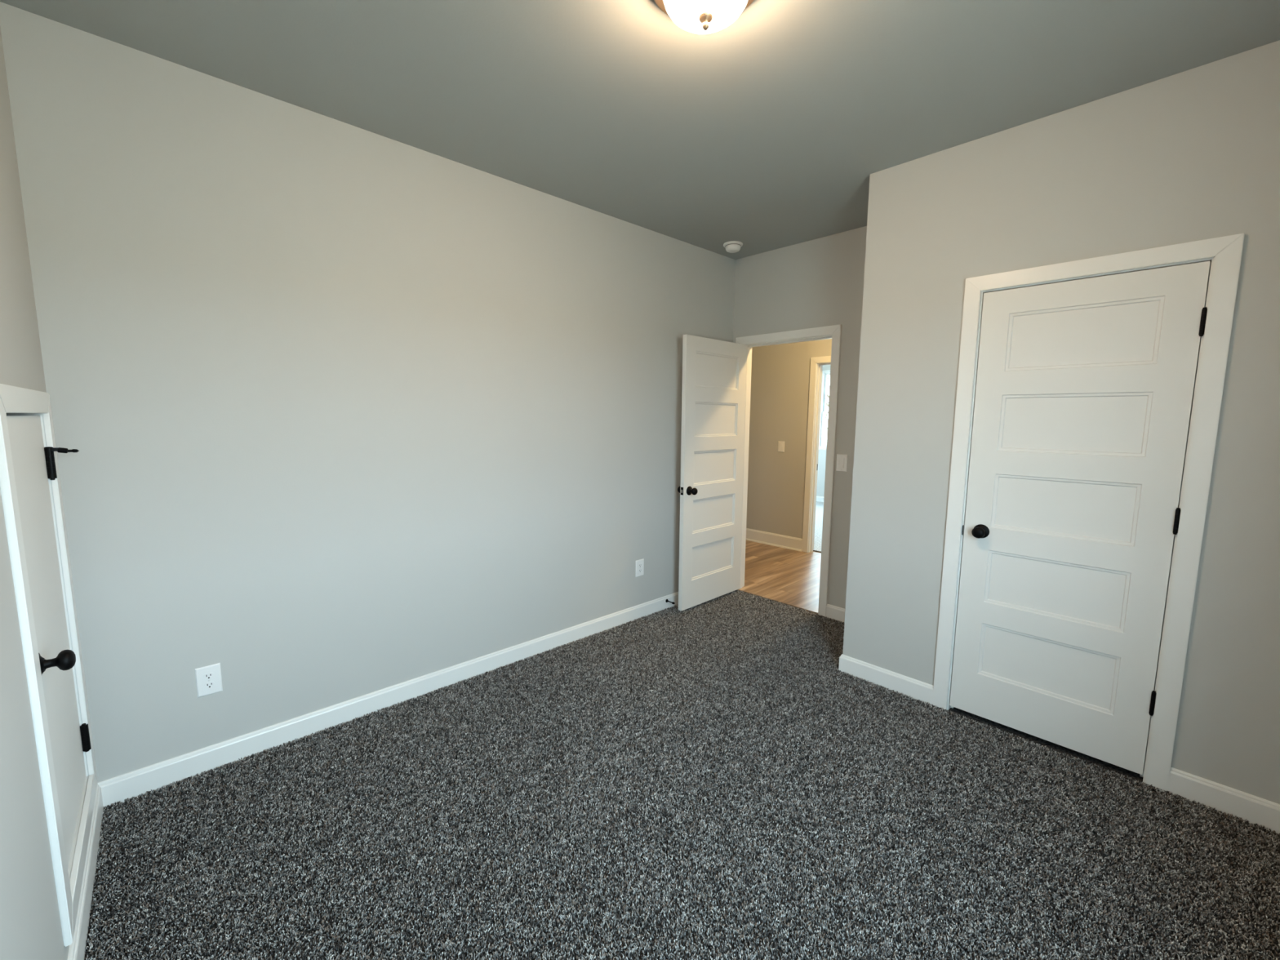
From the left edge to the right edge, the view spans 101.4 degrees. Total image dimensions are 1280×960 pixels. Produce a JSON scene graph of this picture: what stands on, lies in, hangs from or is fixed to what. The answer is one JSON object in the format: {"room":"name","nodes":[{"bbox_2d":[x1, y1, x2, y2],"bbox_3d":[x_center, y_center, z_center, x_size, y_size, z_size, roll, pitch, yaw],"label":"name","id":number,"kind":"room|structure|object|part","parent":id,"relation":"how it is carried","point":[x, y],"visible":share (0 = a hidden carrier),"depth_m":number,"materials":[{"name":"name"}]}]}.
{"room":"empty bedroom","nodes":[
{"label":"empty bedroom","id":0,"kind":"room"},
{"bbox_2d":[0,26,88,959],"bbox_3d":[-0.998,0.048,0.583,0.160,2.805,3.300,-6,9,-42],"label":"wall","id":1,"kind":"structure","parent":0,"point":[30,924],"depth_m":1.18,"materials":[{"name":"beige paint"}]},
{"bbox_2d":[0,383,97,946],"bbox_3d":[-1.721,0.442,1.493,0.089,1.389,0.797,-6,9,-42],"label":"trim","id":2,"kind":"structure","parent":1,"relation":"attached to","point":[14,401],"depth_m":1.30,"materials":[{"name":"white wood"}]},
{"bbox_2d":[6,415,91,868],"bbox_3d":[-1.690,0.440,1.526,0.112,1.245,0.672,-6,9,-42],"label":"door","id":3,"kind":"structure","parent":1,"relation":"in","point":[33,464],"depth_m":1.53,"materials":[{"name":"white wood"}]},
{"bbox_3d":[-1.525,0.476,1.374,0.061,0.053,0.055,-6,9,-42],"label":"knob","id":4,"kind":"part","parent":3,"relation":"part of","materials":[{"name":"black metal"}]},
{"bbox_2d":[67,783,103,959],"bbox_3d":[-0.944,1.332,0.796,0.014,0.106,3.200,-6,9,-42],"label":"baseboard","id":5,"kind":"structure","parent":1,"relation":"attached to","point":[77,949],"depth_m":1.57,"materials":[{"name":"white wood"}]},
{"bbox_2d":[0,1,735,782],"bbox_3d":[-0.739,-0.251,3.091,4.036,2.805,0.115,-6,9,-43],"label":"wall","id":6,"kind":"structure","parent":0,"point":[349,411],"depth_m":2.32,"materials":[{"name":"beige paint"}]},
{"bbox_2d":[195,662,222,697],"bbox_3d":[-1.774,0.825,2.155,0.081,0.123,0.008,-6,9,-43],"label":"power outlet","id":7,"kind":"object","parent":6,"relation":"attached to","point":[208,678],"visible":1,"depth_m":2.15,"materials":[{"name":"white plastic"}]},
{"bbox_2d":[203,671,213,679],"bbox_3d":[-1.772,0.805,2.151,0.034,0.028,0.002,-6,9,-43],"label":"receptacle","id":8,"kind":"object","parent":7,"relation":"attached to","point":[206,675],"depth_m":2.15,"materials":[{"name":"white plastic"}]},
{"bbox_2d":[204,680,214,688],"bbox_3d":[-1.772,0.844,2.156,0.034,0.028,0.002,-6,9,-43],"label":"receptacle","id":9,"kind":"object","parent":7,"relation":"attached to","point":[207,684],"depth_m":2.15,"materials":[{"name":"white plastic"}]},
{"bbox_2d":[97,591,678,808],"bbox_3d":[-0.632,1.038,3.268,3.836,0.106,0.014,-6,9,-43],"label":"baseboard","id":10,"kind":"structure","parent":6,"relation":"attached to","point":[120,788],"depth_m":2.50,"materials":[{"name":"white wood"}]},
{"bbox_2d":[635,558,644,577],"bbox_3d":[0.000,0.643,3.825,0.081,0.123,0.008,-6,9,-43],"label":"power outlet","id":11,"kind":"object","parent":6,"relation":"attached to","point":[639,563],"visible":1,"depth_m":3.82,"materials":[{"name":"white plastic"}]},
{"bbox_2d":[0,0,1279,259],"bbox_3d":[1.111,-1.886,4.559,9.380,0.120,6.615,-6,9,-43],"label":"ceiling","id":12,"kind":"structure","parent":0,"point":[768,130],"depth_m":1.97,"materials":[{"name":"paint"}]},
{"bbox_2d":[653,0,754,34],"bbox_3d":[0.192,-1.388,1.515,0.330,0.158,0.330,-6,9,-43],"label":"ceiling light","id":13,"kind":"object","parent":12,"relation":"attached to","point":[695,16],"visible":1,"depth_m":1.52,"materials":[{"name":"white glass"}]},
{"bbox_2d":[723,240,742,253],"bbox_3d":[0.689,-1.720,3.881,0.144,0.055,0.144,-6,9,-43],"label":"smoke detector","id":14,"kind":"object","parent":12,"relation":"attached to","point":[732,246],"visible":1,"depth_m":3.84,"materials":[{"name":"plastic"}]},
{"bbox_2d":[84,501,1279,959],"bbox_3d":[1.094,0.917,4.932,9.135,0.054,6.470,-6,9,-43],"label":"floor","id":15,"kind":"structure","parent":0,"point":[1120,771],"depth_m":1.80,"materials":[{"name":"grey carpet"}]},
{"bbox_2d":[84,589,1279,959],"bbox_3d":[0.465,1.227,2.131,3.862,0.016,3.189,-6,9,-43],"label":"carpet","id":16,"kind":"object","parent":15,"relation":"on","point":[829,636],"visible":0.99,"depth_m":1.88,"materials":[{"name":"grey carpet"}]},
{"bbox_2d":[746,338,831,538],"bbox_3d":[1.982,-0.528,5.575,0.115,2.805,5.200,-6,9,-43],"label":"wall","id":17,"kind":"structure","parent":0,"point":[780,373],"depth_m":5.93,"materials":[{"name":"beige paint"}]},
{"bbox_2d":[746,528,802,551],"bbox_3d":[1.039,0.626,6.611,0.014,0.150,2.222,-6,9,-43],"label":"baseboard","id":18,"kind":"structure","parent":17,"relation":"attached to","point":[763,536],"depth_m":6.06,"materials":[{"name":"white wood"}]},
{"bbox_2d":[777,440,784,452],"bbox_3d":[1.593,-0.377,5.914,0.010,0.123,0.081,-6,9,-43],"label":"light switch","id":19,"kind":"object","parent":17,"relation":"attached to","point":[780,443],"visible":1,"depth_m":5.91,"materials":[{"name":"white plastic"}]},
{"bbox_2d":[801,355,831,552],"bbox_3d":[2.179,-0.210,5.390,0.132,2.121,0.949,-6,9,-43],"label":"trim","id":20,"kind":"structure","parent":17,"relation":"attached to","point":[817,363],"depth_m":5.66,"materials":[{"name":"white wood"}]},
{"bbox_2d":[733,226,866,608],"bbox_3d":[1.907,-0.258,3.316,0.115,2.805,3.200,-6,9,-43],"label":"wall","id":21,"kind":"structure","parent":0,"point":[818,282],"depth_m":3.78,"materials":[{"name":"beige paint"}]},
{"bbox_2d":[677,334,746,610],"bbox_3d":[0.579,-0.053,4.099,0.774,2.031,0.169,-6,10,-44],"label":"door","id":22,"kind":"structure","parent":21,"relation":"in","point":[713,388],"depth_m":4.05,"materials":[{"name":"white wood"}]},
{"bbox_3d":[0.391,0.083,3.853,0.055,0.053,0.061,-6,10,-44],"label":"knob","id":23,"kind":"part","parent":22,"relation":"part of","materials":[{"name":"black metal"}]},
{"bbox_2d":[737,588,817,613],"bbox_3d":[1.101,0.980,4.251,0.026,0.013,0.760,-6,9,-43],"label":"trim","id":24,"kind":"structure","parent":21,"relation":"attached to","point":[748,592],"depth_m":4.22,"materials":[{"name":"brown wood"}]},
{"bbox_2d":[735,324,841,617],"bbox_3d":[1.139,-0.075,4.152,0.149,2.131,0.894,-6,9,-43],"label":"trim","id":25,"kind":"structure","parent":21,"relation":"attached to","point":[833,332],"depth_m":3.87,"materials":[{"name":"white wood"}]},
{"bbox_3d":[1.187,-0.085,4.197,0.017,2.121,0.894,-6,9,-43],"label":"hall casing","id":26,"kind":"part","parent":25,"relation":"part of","materials":[{"name":"white wood"}]},
{"bbox_2d":[826,604,844,622],"bbox_3d":[1.553,0.998,3.739,0.014,0.106,0.468,-6,9,-43],"label":"baseboard","id":27,"kind":"structure","parent":21,"relation":"attached to","point":[834,612],"depth_m":3.85,"materials":[{"name":"white wood"}]},
{"bbox_2d":[835,453,848,471],"bbox_3d":[1.439,-0.122,3.737,0.010,0.123,0.081,-6,9,-43],"label":"light switch","id":28,"kind":"object","parent":21,"relation":"attached to","point":[842,460],"visible":1,"depth_m":3.73,"materials":[{"name":"white plastic"}]},
{"bbox_2d":[816,364,830,497],"bbox_3d":[3.839,-0.871,8.554,0.115,2.805,4.600,-6,9,-43],"label":"wall","id":29,"kind":"structure","parent":0,"point":[822,453],"depth_m":9.23,"materials":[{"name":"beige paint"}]},
{"bbox_2d":[816,496,823,502],"bbox_3d":[3.782,0.424,8.665,0.014,0.106,4.200,-6,9,-43],"label":"baseboard","id":30,"kind":"structure","parent":29,"relation":"attached to","point":[820,499],"depth_m":9.28,"materials":[{"name":"white wood"}]},
{"bbox_2d":[818,369,830,449],"bbox_3d":[3.475,-1.181,8.872,0.130,1.370,0.975,-6,9,-43],"label":"window","id":31,"kind":"structure","parent":29,"relation":"in","point":[824,373],"depth_m":9.16,"materials":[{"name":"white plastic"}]},
{"bbox_3d":[3.484,-0.863,8.921,0.030,0.608,0.835,-6,9,-43],"label":"sash","id":32,"kind":"part","parent":31,"relation":"part of","materials":[{"name":"white plastic"}]},
{"bbox_3d":[3.513,-1.476,8.870,0.030,0.702,0.835,-6,9,-43],"label":"sash","id":33,"kind":"part","parent":31,"relation":"part of","materials":[{"name":"white plastic"}]},
{"bbox_2d":[842,40,1279,804],"bbox_3d":[1.859,-0.137,2.313,0.115,2.805,1.800,-6,9,-43],"label":"wall","id":34,"kind":"structure","parent":0,"point":[1193,154],"depth_m":2.11,"materials":[{"name":"beige paint"}]},
{"bbox_2d":[838,654,933,704],"bbox_3d":[1.348,1.097,2.899,0.014,0.106,0.506,-6,9,-43],"label":"baseboard","id":35,"kind":"structure","parent":34,"relation":"attached to","point":[912,687],"depth_m":2.88,"materials":[{"name":"white wood"}]},
{"bbox_2d":[949,261,1210,774],"bbox_3d":[1.822,0.176,2.282,0.102,2.032,0.730,-6,9,-43],"label":"door","id":36,"kind":"structure","parent":34,"relation":"in","point":[1084,391],"depth_m":2.25,"materials":[{"name":"white wood"}]},
{"bbox_3d":[1.610,0.248,2.486,0.061,0.053,0.055,-6,9,-43],"label":"knob","id":37,"kind":"part","parent":36,"relation":"part of","materials":[{"name":"black metal"}]},
{"bbox_2d":[932,233,1244,791],"bbox_3d":[1.867,0.148,2.323,0.132,2.136,0.864,-6,9,-43],"label":"trim","id":38,"kind":"structure","parent":34,"relation":"attached to","point":[1224,253],"depth_m":2.06,"materials":[{"name":"white wood"}]},
{"bbox_2d":[1167,767,1279,833],"bbox_3d":[2.269,1.220,1.935,0.014,0.106,0.443,-6,9,-43],"label":"baseboard","id":39,"kind":"structure","parent":34,"relation":"attached to","point":[1255,810],"depth_m":1.98,"materials":[{"name":"white wood"}]},
{"label":"outside","id":40,"kind":"structure","parent":0,"visible":0},
{"bbox_2d":[822,435,826,444],"bbox_3d":[-2.035,1.867,2.044,120.000,0.100,120.000,-6,9,-43],"label":"ground","id":41,"kind":"structure","parent":40,"point":[824,441],"depth_m":49.82,"materials":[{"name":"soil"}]},
{"bbox_2d":[823,374,830,435],"bbox_3d":[6.201,-2.388,14.792,3.409,5.438,3.449,-6,9,-43],"label":"tree","id":42,"kind":"object","parent":41,"relation":"on","point":[828,376],"visible":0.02,"depth_m":14.70,"materials":[{"name":"brown plant"}]}
]}

